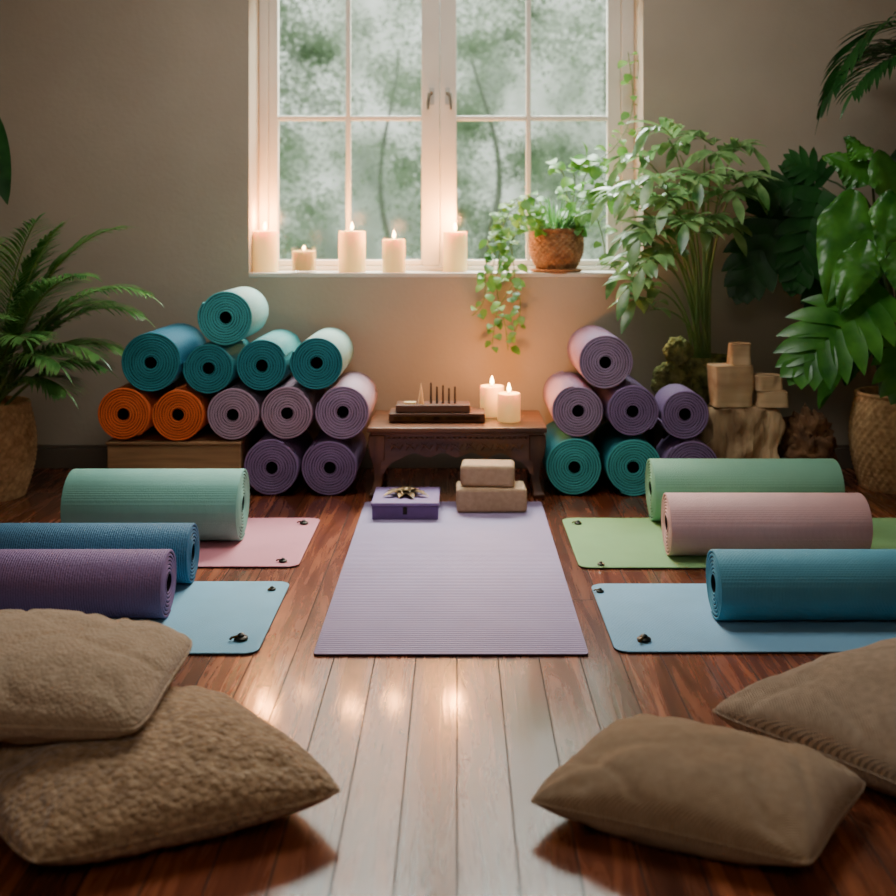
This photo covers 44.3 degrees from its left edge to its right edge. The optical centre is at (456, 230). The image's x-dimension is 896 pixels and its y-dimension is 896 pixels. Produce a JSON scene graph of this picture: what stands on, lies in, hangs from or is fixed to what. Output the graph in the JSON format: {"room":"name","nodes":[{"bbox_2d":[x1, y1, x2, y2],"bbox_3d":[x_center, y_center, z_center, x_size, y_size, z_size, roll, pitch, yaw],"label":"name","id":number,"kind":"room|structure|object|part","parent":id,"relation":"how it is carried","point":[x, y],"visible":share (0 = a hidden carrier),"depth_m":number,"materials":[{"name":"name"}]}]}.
{"room":"exercise studio","nodes":[
{"label":"exercise studio","id":0,"kind":"room"},
{"bbox_2d":[0,0,895,444],"bbox_3d":[0.000,-0.350,4.800,5.200,2.700,0.320,0,0,0],"label":"wall","id":1,"kind":"structure","parent":0,"point":[143,114],"depth_m":4.64,"materials":[{"name":"paint"}]},
{"bbox_2d":[249,271,637,277],"bbox_3d":[-0.046,0.186,4.790,1.663,0.020,0.300,0,0,0],"label":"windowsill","id":2,"kind":"structure","parent":1,"relation":"attached to","point":[280,274],"depth_m":4.64,"materials":[{"name":"paint"}]},
{"bbox_2d":[253,223,277,271],"bbox_3d":[-0.830,0.068,4.760,0.113,0.216,0.113,0,0,0],"label":"pillar candle","id":3,"kind":"object","parent":2,"relation":"on","point":[265,243],"visible":0.99,"depth_m":4.71,"materials":[{"name":"beige wax"}]},
{"bbox_2d":[292,246,315,270],"bbox_3d":[-0.654,0.119,4.700,0.107,0.116,0.107,0,0,0],"label":"candle","id":4,"kind":"object","parent":2,"relation":"on","point":[303,260],"visible":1,"depth_m":4.66,"materials":[{"name":"beige wax"}]},
{"bbox_2d":[339,223,365,271],"bbox_3d":[-0.452,0.069,4.739,0.117,0.216,0.117,0,0,0],"label":"pillar candle","id":5,"kind":"object","parent":2,"relation":"on","point":[352,244],"visible":0.98,"depth_m":4.69,"materials":[{"name":"beige wax"}]},
{"bbox_2d":[382,231,404,272],"bbox_3d":[-0.271,0.086,4.720,0.099,0.181,0.099,0,0,0],"label":"pillar candle","id":6,"kind":"object","parent":2,"relation":"on","point":[393,250],"visible":1,"depth_m":4.68,"materials":[{"name":"beige wax"}]},
{"bbox_2d":[443,224,466,271],"bbox_3d":[-0.008,0.070,4.790,0.105,0.213,0.105,0,0,0],"label":"pillar candle","id":7,"kind":"object","parent":2,"relation":"on","point":[454,243],"visible":1,"depth_m":4.75,"materials":[{"name":"beige wax"}]},
{"bbox_2d":[470,51,638,354],"bbox_3d":[0.449,-0.134,4.700,0.684,1.299,0.552,0,0,16],"label":"potted trailing plant","id":8,"kind":"object","parent":2,"relation":"on","point":[556,245],"visible":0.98,"depth_m":4.62,"materials":[{"name":"green plant"}]},
{"bbox_3d":[0.427,0.075,4.740,0.243,0.173,0.243,0,0,0],"label":"basket pot","id":9,"kind":"part","parent":8,"relation":"part of","materials":[{"name":"brown wicker"}]},
{"bbox_2d":[34,445,853,468],"bbox_3d":[0.000,0.950,4.633,5.200,0.100,0.014,0,0,0],"label":"baseboard","id":10,"kind":"structure","parent":1,"relation":"attached to","point":[47,456],"depth_m":4.63,"materials":[{"name":"brown wood"}]},
{"bbox_2d":[259,0,633,270],"bbox_3d":[-0.046,-0.512,4.888,1.663,1.376,0.105,0,0,0],"label":"window","id":11,"kind":"structure","parent":1,"relation":"in","point":[438,118],"depth_m":4.88,"materials":[{"name":"white paint"}]},
{"bbox_3d":[-0.457,-0.507,4.905,0.760,1.325,0.040,0,0,0],"label":"sash","id":12,"kind":"part","parent":11,"relation":"part of","materials":[{"name":"white paint"}]},
{"bbox_3d":[-0.116,-0.585,4.860,0.027,0.100,0.056,0,0,16],"label":"handle","id":13,"kind":"part","parent":11,"relation":"part of","materials":[{"name":"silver metal"}]},
{"bbox_3d":[-0.038,-0.585,4.860,0.027,0.100,0.056,0,0,-16],"label":"handle","id":14,"kind":"part","parent":11,"relation":"part of","materials":[{"name":"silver metal"}]},
{"bbox_3d":[0.327,-0.507,4.905,0.804,1.325,0.040,0,0,0],"label":"sash","id":15,"kind":"part","parent":11,"relation":"part of","materials":[{"name":"white paint"}]},
{"bbox_2d":[0,469,895,895],"bbox_3d":[0.000,1.050,1.620,5.200,0.100,6.640,0,0,0],"label":"floor","id":16,"kind":"structure","parent":0,"point":[437,764],"depth_m":2.11,"materials":[{"name":"brown wood"}]},
{"bbox_2d":[0,118,163,501],"bbox_3d":[-1.681,0.253,4.100,1.192,1.494,0.872,0,0,0],"label":"potted palm","id":17,"kind":"object","parent":16,"relation":"on","point":[18,432],"visible":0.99,"depth_m":4.07,"materials":[{"name":"plant"}]},
{"bbox_2d":[0,396,37,501],"bbox_3d":[-1.760,0.821,4.150,0.333,0.358,0.333,0,0,0],"label":"basket pot","id":18,"kind":"object","parent":17,"relation":"attached to","point":[18,432],"depth_m":4.08,"materials":[{"name":"brown wicker"}]},
{"bbox_2d":[0,686,339,864],"bbox_3d":[-0.584,0.922,1.940,0.639,0.149,0.505,0,0,-24],"label":"cushion","id":19,"kind":"object","parent":16,"relation":"on","point":[203,766],"visible":0.85,"depth_m":1.79,"materials":[{"name":"beige fabric"}]},
{"bbox_2d":[0,609,192,744],"bbox_3d":[-0.773,0.805,2.028,0.508,0.157,0.444,0,0,0],"label":"cushion","id":20,"kind":"object","parent":19,"relation":"on","point":[65,675],"visible":1,"depth_m":1.91,"materials":[{"name":"beige fabric"}]},
{"bbox_2d":[106,422,260,468],"bbox_3d":[-1.067,0.897,4.350,0.510,0.206,0.430,0,0,0],"label":"wooden crate","id":21,"kind":"object","parent":16,"relation":"on","point":[205,449],"visible":0.49,"depth_m":4.14,"materials":[{"name":"brown wood"}]},
{"bbox_2d":[98,382,176,438],"bbox_3d":[-1.255,0.688,4.360,0.198,0.193,0.442,0,0,0],"label":"yoga mat","id":22,"kind":"object","parent":21,"relation":"on","point":[125,411],"visible":0.66,"depth_m":4.14,"materials":[{"name":"rubber"}]},
{"bbox_2d":[121,323,205,391],"bbox_3d":[-1.152,0.494,4.360,0.223,0.222,0.442,0,0,0],"label":"yoga mat","id":23,"kind":"object","parent":22,"relation":"on","point":[154,360],"visible":0.94,"depth_m":4.14,"materials":[{"name":"rubber"}]},
{"bbox_3d":[-1.067,0.799,4.350,0.510,0.011,0.430,0,0,0],"label":"lid","id":24,"kind":"part","parent":21,"relation":"part of","materials":[{"name":"brown wood"}]},
{"bbox_2d":[151,382,224,440],"bbox_3d":[-1.052,0.695,4.360,0.196,0.191,0.442,0,0,0],"label":"yoga mat","id":25,"kind":"object","parent":21,"relation":"on","point":[180,413],"visible":0.69,"depth_m":4.14,"materials":[{"name":"rubber"}]},
{"bbox_2d":[207,379,275,439],"bbox_3d":[-0.843,0.690,4.360,0.195,0.191,0.442,0,0,0],"label":"yoga mat","id":26,"kind":"object","parent":21,"relation":"on","point":[235,410],"visible":0.88,"depth_m":4.14,"materials":[{"name":"rubber"}]},
{"bbox_2d":[183,338,249,393],"bbox_3d":[-0.938,0.520,4.360,0.189,0.186,0.442,0,0,0],"label":"yoga mat","id":27,"kind":"object","parent":26,"relation":"on","point":[210,367],"visible":0.91,"depth_m":4.14,"materials":[{"name":"rubber"}]},
{"bbox_2d":[197,287,268,344],"bbox_3d":[-0.874,0.329,4.320,0.208,0.202,0.362,0,0,0],"label":"yoga mat","id":28,"kind":"object","parent":27,"relation":"on","point":[227,317],"visible":1,"depth_m":4.14,"materials":[{"name":"rubber"}]},
{"bbox_2d":[110,581,288,654],"bbox_3d":[-1.036,0.996,2.855,1.129,0.006,0.530,0,0,0],"label":"yoga mat","id":29,"kind":"object","parent":16,"relation":"on","point":[209,613],"visible":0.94,"depth_m":2.86,"materials":[{"name":"blue rubber"}]},
{"bbox_2d":[0,549,176,617],"bbox_3d":[-1.041,0.907,2.828,0.602,0.170,0.166,0,0,0],"label":"yoga mat","id":30,"kind":"object","parent":29,"relation":"on","point":[110,583],"visible":0.98,"depth_m":2.76,"materials":[{"name":"rubber"}]},
{"bbox_2d":[0,523,199,582],"bbox_3d":[-1.044,0.910,3.105,0.602,0.165,0.160,0,0,0],"label":"yoga mat","id":31,"kind":"object","parent":29,"relation":"on","point":[182,538],"visible":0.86,"depth_m":3.06,"materials":[{"name":"rubber"}]},
{"bbox_2d":[229,632,247,641],"bbox_3d":[-0.530,0.984,2.668,0.047,0.018,0.034,0,0,-23],"label":"weight","id":32,"kind":"object","parent":29,"relation":"on","point":[241,637],"visible":1,"depth_m":2.66,"materials":[{"name":"metal"}]},
{"bbox_2d":[267,586,275,590],"bbox_3d":[-0.514,0.987,3.039,0.021,0.011,0.030,0,0,33],"label":"weight","id":33,"kind":"object","parent":29,"relation":"on","point":[271,588],"visible":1,"depth_m":3.04,"materials":[{"name":"metal"}]},
{"bbox_2d":[198,518,319,567],"bbox_3d":[-0.910,0.996,3.535,0.879,0.006,0.550,0,0,0],"label":"yoga mat","id":34,"kind":"object","parent":16,"relation":"on","point":[265,541],"visible":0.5,"depth_m":3.46,"materials":[{"name":"pink rubber"}]},
{"bbox_2d":[60,469,249,540],"bbox_3d":[-0.962,0.880,3.537,0.552,0.225,0.220,0,0,0],"label":"yoga mat","id":35,"kind":"object","parent":34,"relation":"on","point":[217,501],"visible":0.93,"depth_m":3.44,"materials":[{"name":"rubber"}]},
{"bbox_2d":[276,558,286,562],"bbox_3d":[-0.527,0.986,3.300,0.034,0.013,0.025,0,0,0],"label":"weight","id":36,"kind":"object","parent":34,"relation":"on","point":[282,560],"visible":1,"depth_m":3.29,"materials":[{"name":"metal"}]},
{"bbox_2d":[297,520,307,524],"bbox_3d":[-0.524,0.985,3.728,0.039,0.015,0.028,0,0,0],"label":"weight","id":37,"kind":"object","parent":34,"relation":"on","point":[303,522],"visible":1,"depth_m":3.72,"materials":[{"name":"metal"}]},
{"bbox_2d":[244,429,312,494],"bbox_3d":[-0.700,0.889,4.360,0.205,0.209,0.442,0,0,0],"label":"yoga mat","id":38,"kind":"object","parent":16,"relation":"on","point":[273,464],"visible":0.83,"depth_m":4.14,"materials":[{"name":"rubber"}]},
{"bbox_2d":[261,375,324,438],"bbox_3d":[-0.642,0.684,4.360,0.192,0.197,0.442,0,0,0],"label":"yoga mat","id":39,"kind":"object","parent":38,"relation":"on","point":[289,409],"visible":0.85,"depth_m":4.14,"materials":[{"name":"rubber"}]},
{"bbox_2d":[237,329,300,390],"bbox_3d":[-0.737,0.505,4.360,0.186,0.192,0.442,0,0,0],"label":"yoga mat","id":40,"kind":"object","parent":39,"relation":"on","point":[263,363],"visible":0.96,"depth_m":4.14,"materials":[{"name":"rubber"}]},
{"bbox_2d":[302,430,365,494],"bbox_3d":[-0.481,0.894,4.360,0.208,0.203,0.442,0,0,0],"label":"yoga mat","id":41,"kind":"object","parent":16,"relation":"on","point":[330,465],"visible":0.84,"depth_m":4.14,"materials":[{"name":"rubber"}]},
{"bbox_2d":[315,372,377,438],"bbox_3d":[-0.432,0.684,4.360,0.204,0.199,0.442,0,0,0],"label":"yoga mat","id":42,"kind":"object","parent":41,"relation":"on","point":[344,410],"visible":0.99,"depth_m":4.14,"materials":[{"name":"rubber"}]},
{"bbox_2d":[290,328,353,388],"bbox_3d":[-0.530,0.499,4.360,0.200,0.195,0.442,0,0,0],"label":"yoga mat","id":43,"kind":"object","parent":42,"relation":"on","point":[318,361],"visible":1,"depth_m":4.14,"materials":[{"name":"rubber"}]},
{"bbox_2d":[314,501,587,655],"bbox_3d":[-0.014,0.996,3.312,0.648,0.006,1.455,0,0,0],"label":"yoga mat","id":44,"kind":"object","parent":16,"relation":"on","point":[455,583],"visible":1,"depth_m":3.03,"materials":[{"name":"purple rubber"}]},
{"bbox_2d":[371,487,439,518],"bbox_3d":[-0.179,0.964,3.900,0.234,0.058,0.240,0,0,0],"label":"gift box","id":45,"kind":"object","parent":44,"relation":"on","point":[390,506],"visible":0.98,"depth_m":3.78,"materials":[{"name":"cardboard"}]},
{"bbox_3d":[-0.179,0.941,3.900,0.234,0.012,0.240,0,0,0],"label":"box lid","id":46,"kind":"part","parent":45,"relation":"part of","materials":[{"name":"purple cardboard"}]},
{"bbox_2d":[383,486,428,498],"bbox_3d":[-0.180,0.923,3.909,0.163,0.022,0.168,0,0,0],"label":"flower ornament","id":47,"kind":"object","parent":45,"relation":"on","point":[402,491],"visible":1,"depth_m":3.88,"materials":[{"name":"gold metal"}]},
{"bbox_2d":[456,481,526,512],"bbox_3d":[0.121,0.951,3.940,0.248,0.084,0.140,0,0,-1],"label":"block","id":48,"kind":"object","parent":44,"relation":"on","point":[514,498],"visible":0.99,"depth_m":3.87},
{"bbox_2d":[460,459,514,486],"bbox_3d":[0.111,0.869,3.950,0.192,0.078,0.120,0,0,3],"label":"block","id":49,"kind":"object","parent":48,"relation":"on","point":[473,472],"visible":1,"depth_m":3.89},
{"bbox_2d":[367,410,546,498],"bbox_3d":[0.000,0.866,4.295,0.670,0.268,0.410,0,0,0],"label":"table","id":50,"kind":"object","parent":16,"relation":"on","point":[524,441],"visible":0.83,"depth_m":4.11,"materials":[{"name":"brown wood"}]},
{"bbox_3d":[-0.300,0.881,4.130,0.064,0.238,0.064,0,0,0],"label":"leg","id":51,"kind":"part","parent":50,"relation":"part of","materials":[{"name":"brown wood"}]},
{"bbox_2d":[389,383,484,422],"bbox_3d":[-0.076,0.659,4.258,0.367,0.146,0.143,0,0,0],"label":"holder","id":52,"kind":"object","parent":50,"relation":"on","point":[420,411],"visible":1,"depth_m":4.21,"materials":[{"name":"brown wood"}]},
{"bbox_2d":[396,401,469,412],"bbox_3d":[-0.092,0.680,4.260,0.284,0.029,0.110,0,0,0],"label":"tray","id":53,"kind":"object","parent":52,"relation":"on","point":[401,406],"depth_m":4.20,"materials":[{"name":"brown wood"}]},
{"bbox_2d":[480,377,503,417],"bbox_3d":[0.139,0.653,4.360,0.096,0.158,0.096,0,0,0],"label":"pillar candle","id":54,"kind":"object","parent":50,"relation":"on","point":[488,392],"visible":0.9,"depth_m":4.32,"materials":[{"name":"beige wax"}]},
{"bbox_2d":[497,384,520,422],"bbox_3d":[0.200,0.658,4.239,0.089,0.147,0.089,0,0,0],"label":"pillar candle","id":55,"kind":"object","parent":50,"relation":"on","point":[508,402],"visible":1,"depth_m":4.20,"materials":[{"name":"beige wax"}]},
{"bbox_3d":[0.300,0.881,4.130,0.064,0.238,0.064,0,0,0],"label":"leg","id":56,"kind":"part","parent":50,"relation":"part of","materials":[{"name":"brown wood"}]},
{"bbox_2d":[542,421,600,494],"bbox_3d":[0.439,0.887,4.360,0.207,0.212,0.442,0,0,0],"label":"yoga mat","id":57,"kind":"object","parent":16,"relation":"on","point":[572,464],"visible":0.86,"depth_m":4.14,"materials":[{"name":"rubber"}]},
{"bbox_2d":[543,371,602,436],"bbox_3d":[0.454,0.678,4.360,0.192,0.193,0.442,0,0,0],"label":"yoga mat","id":58,"kind":"object","parent":57,"relation":"on","point":[574,407],"visible":1,"depth_m":4.14,"materials":[{"name":"rubber"}]},
{"bbox_2d":[592,421,659,495],"bbox_3d":[0.666,0.892,4.360,0.208,0.213,0.442,0,0,0],"label":"yoga mat","id":59,"kind":"object","parent":16,"relation":"on","point":[623,458],"visible":0.88,"depth_m":4.14,"materials":[{"name":"rubber"}]},
{"bbox_2d":[594,375,658,435],"bbox_3d":[0.663,0.677,4.360,0.192,0.187,0.442,0,0,0],"label":"yoga mat","id":60,"kind":"object","parent":59,"relation":"on","point":[631,409],"visible":0.89,"depth_m":4.14,"materials":[{"name":"rubber"}]},
{"bbox_2d":[567,325,632,387],"bbox_3d":[0.561,0.493,4.360,0.205,0.201,0.442,0,0,0],"label":"yoga mat","id":61,"kind":"object","parent":60,"relation":"on","point":[603,359],"visible":1,"depth_m":4.14,"materials":[{"name":"rubber"}]},
{"bbox_2d":[646,403,708,448],"bbox_3d":[0.950,0.850,4.502,0.340,0.300,0.233,0,0,0],"label":"plant stand","id":62,"kind":"object","parent":16,"relation":"on","point":[653,436],"visible":0.02,"depth_m":4.40,"materials":[{"name":"brown wood"}]},
{"bbox_3d":[0.805,0.865,4.595,0.030,0.270,0.030,0,0,0],"label":"leg","id":63,"kind":"part","parent":62,"relation":"part of","materials":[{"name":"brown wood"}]},
{"bbox_3d":[0.805,0.865,4.405,0.030,0.270,0.030,0,0,0],"label":"leg","id":64,"kind":"part","parent":62,"relation":"part of","materials":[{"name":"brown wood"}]},
{"bbox_2d":[651,361,693,394],"bbox_3d":[0.867,0.604,4.434,0.173,0.192,0.108,0,0,0],"label":"moss ball","id":65,"kind":"object","parent":62,"relation":"on","point":[668,372],"visible":0.62,"depth_m":4.40,"materials":[{"name":"green plant"}]},
{"bbox_2d":[662,336,693,364],"bbox_3d":[0.890,0.479,4.424,0.108,0.116,0.096,0,0,-30],"label":"moss ball","id":66,"kind":"object","parent":65,"relation":"on","point":[678,350],"visible":1,"depth_m":4.40,"materials":[{"name":"green plant"}]},
{"bbox_2d":[589,117,783,402],"bbox_3d":[0.904,0.126,4.302,0.756,1.148,0.566,0,0,-15],"label":"plant","id":67,"kind":"object","parent":62,"relation":"on","point":[649,260],"visible":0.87,"depth_m":4.26,"materials":[{"name":"plant"}]},
{"bbox_3d":[1.009,0.605,4.506,0.223,0.190,0.211,0,0,0],"label":"mossy pot","id":68,"kind":"part","parent":67,"relation":"part of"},
{"bbox_2d":[655,434,716,458],"bbox_3d":[0.883,0.894,4.240,0.209,0.204,0.202,0,0,0],"label":"yoga mat","id":69,"kind":"object","parent":16,"relation":"on","point":[671,447],"visible":0.34,"depth_m":4.14,"materials":[{"name":"rubber"}]},
{"bbox_2d":[655,384,708,438],"bbox_3d":[0.860,0.693,4.240,0.177,0.180,0.202,0,0,0],"label":"yoga mat","id":70,"kind":"object","parent":69,"relation":"on","point":[684,414],"visible":0.99,"depth_m":4.14,"materials":[{"name":"rubber"}]},
{"bbox_2d":[531,714,865,866],"bbox_3d":[0.414,0.929,1.869,0.492,0.136,0.325,0,0,28],"label":"cushion","id":71,"kind":"object","parent":16,"relation":"on","point":[676,784],"visible":1,"depth_m":1.79,"materials":[{"name":"brown fabric"}]},
{"bbox_2d":[562,518,895,568],"bbox_3d":[1.031,0.996,3.530,1.338,0.006,0.560,0,0,0],"label":"yoga mat","id":72,"kind":"object","parent":16,"relation":"on","point":[619,543],"visible":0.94,"depth_m":3.48,"materials":[{"name":"green rubber"}]},
{"bbox_2d":[572,520,581,524],"bbox_3d":[0.405,0.986,3.728,0.034,0.013,0.025,0,0,0],"label":"weight","id":73,"kind":"object","parent":72,"relation":"on","point":[577,522],"visible":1,"depth_m":3.72,"materials":[{"name":"metal"}]},
{"bbox_2d":[645,459,844,520],"bbox_3d":[0.981,0.888,3.778,0.637,0.208,0.203,0,0,0],"label":"yoga mat","id":74,"kind":"object","parent":72,"relation":"on","point":[662,476],"visible":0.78,"depth_m":3.70,"materials":[{"name":"rubber"}]},
{"bbox_2d":[661,493,872,555],"bbox_3d":[0.941,0.899,3.372,0.602,0.186,0.182,0,0,0],"label":"yoga mat","id":75,"kind":"object","parent":72,"relation":"on","point":[692,524],"visible":0.96,"depth_m":3.29,"materials":[{"name":"rubber"}]},
{"bbox_2d":[698,404,785,458],"bbox_3d":[1.114,0.841,4.311,0.329,0.318,0.178,0,0,0],"label":"tree stump","id":76,"kind":"object","parent":16,"relation":"on","point":[753,432],"visible":0.44,"depth_m":4.25,"materials":[{"name":"brown wood"}]},
{"bbox_2d":[707,363,753,407],"bbox_3d":[1.072,0.602,4.311,0.169,0.162,0.122,0,0,-7],"label":"wooden block","id":77,"kind":"object","parent":76,"relation":"on","point":[729,385],"visible":0.91,"depth_m":4.26,"materials":[{"name":"brown wood"}]},
{"bbox_2d":[727,342,751,365],"bbox_3d":[1.106,0.480,4.311,0.091,0.085,0.085,0,0,6],"label":"wooden block","id":78,"kind":"object","parent":77,"relation":"on","point":[739,353],"visible":1,"depth_m":4.27,"materials":[{"name":"brown wood"}]},
{"bbox_2d":[753,389,788,407],"bbox_3d":[1.226,0.652,4.310,0.125,0.062,0.118,0,0,5],"label":"wooden block","id":79,"kind":"object","parent":76,"relation":"on","point":[764,399],"visible":0.87,"depth_m":4.25,"materials":[{"name":"brown wood"}]},
{"bbox_2d":[753,373,782,390],"bbox_3d":[1.216,0.591,4.313,0.118,0.060,0.100,0,0,-9],"label":"wooden block","id":80,"kind":"object","parent":79,"relation":"on","point":[762,381],"visible":0.88,"depth_m":4.27,"materials":[{"name":"brown wood"}]},
{"bbox_2d":[592,584,895,653],"bbox_3d":[1.062,0.996,2.850,1.375,0.006,0.500,0,0,0],"label":"yoga mat","id":81,"kind":"object","parent":16,"relation":"on","point":[677,618],"visible":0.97,"depth_m":2.75,"materials":[{"name":"light blue rubber"}]},
{"bbox_2d":[593,588,603,592],"bbox_3d":[0.389,0.987,3.026,0.030,0.011,0.021,0,0,0],"label":"weight","id":82,"kind":"object","parent":81,"relation":"on","point":[599,590],"visible":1,"depth_m":3.02,"materials":[{"name":"metal"}]},
{"bbox_2d":[637,633,650,642],"bbox_3d":[0.450,0.984,2.659,0.034,0.018,0.047,0,0,33],"label":"weight","id":83,"kind":"object","parent":81,"relation":"on","point":[643,638],"visible":1,"depth_m":2.65,"materials":[{"name":"metal"}]},
{"bbox_2d":[706,549,895,619],"bbox_3d":[0.961,0.905,2.813,0.612,0.174,0.170,0,0,0],"label":"yoga mat","id":84,"kind":"object","parent":81,"relation":"on","point":[742,584],"visible":1,"depth_m":2.75,"materials":[{"name":"rubber"}]},
{"bbox_2d":[712,638,895,796],"bbox_3d":[0.894,0.906,2.114,0.634,0.182,0.484,0,0,-28],"label":"cushion","id":85,"kind":"object","parent":16,"relation":"on","point":[841,706],"visible":0.88,"depth_m":2.05,"materials":[{"name":"beige fabric"}]},
{"bbox_2d":[778,403,837,461],"bbox_3d":[1.380,0.837,4.328,0.234,0.326,0.244,0,0,0],"label":"tree stump","id":86,"kind":"object","parent":16,"relation":"on","point":[807,435],"visible":0.55,"depth_m":4.26,"materials":[{"name":"brown wood"}]},
{"bbox_2d":[721,135,895,493],"bbox_3d":[1.498,0.285,4.151,0.896,1.431,0.654,0,0,0],"label":"philodendron","id":87,"kind":"object","parent":16,"relation":"on","point":[838,252],"visible":0.98,"depth_m":4.10,"materials":[{"name":"plant"}]},
{"bbox_2d":[848,386,895,493],"bbox_3d":[1.715,0.814,4.300,0.353,0.373,0.353,0,0,0],"label":"basket pot","id":88,"kind":"object","parent":87,"relation":"attached to","point":[872,418],"depth_m":4.20,"materials":[{"name":"brown wicker"}]},
{"bbox_2d":[815,12,895,132],"bbox_3d":[1.969,0.094,4.054,1.202,1.812,0.966,0,0,0],"label":"palm","id":89,"kind":"object","parent":16,"relation":"on","point":[837,78],"visible":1,"depth_m":4.09,"materials":[{"name":"plant"}]},
{"label":"outside","id":90,"kind":"structure","parent":0,"visible":0},
{"bbox_3d":[0.000,1.580,16.650,28.000,0.040,22.700,0,0,0],"label":"lawn","id":91,"kind":"structure","parent":90,"visible":0},
{"bbox_2d":[378,50,399,238],"bbox_3d":[-1.010,-1.468,19.309,3.771,6.102,2.898,0,0,-11],"label":"tree","id":92,"kind":"object","parent":91,"relation":"on","point":[387,234],"visible":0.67,"depth_m":19.47,"materials":[{"name":"green plant"}]},
{"bbox_2d":[470,59,501,259],"bbox_3d":[0.118,-1.135,14.512,2.962,5.419,2.258,0,0,4],"label":"tree","id":93,"kind":"object","parent":91,"relation":"on","point":[498,195],"visible":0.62,"depth_m":14.47,"materials":[{"name":"green plant"}]},
{"bbox_2d":[603,55,605,114],"bbox_3d":[2.279,-1.534,19.039,3.814,6.238,2.523,0,0,3],"label":"tree","id":94,"kind":"object","parent":91,"relation":"on","point":[604,79],"visible":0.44,"depth_m":18.98,"materials":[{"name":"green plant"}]}
]}

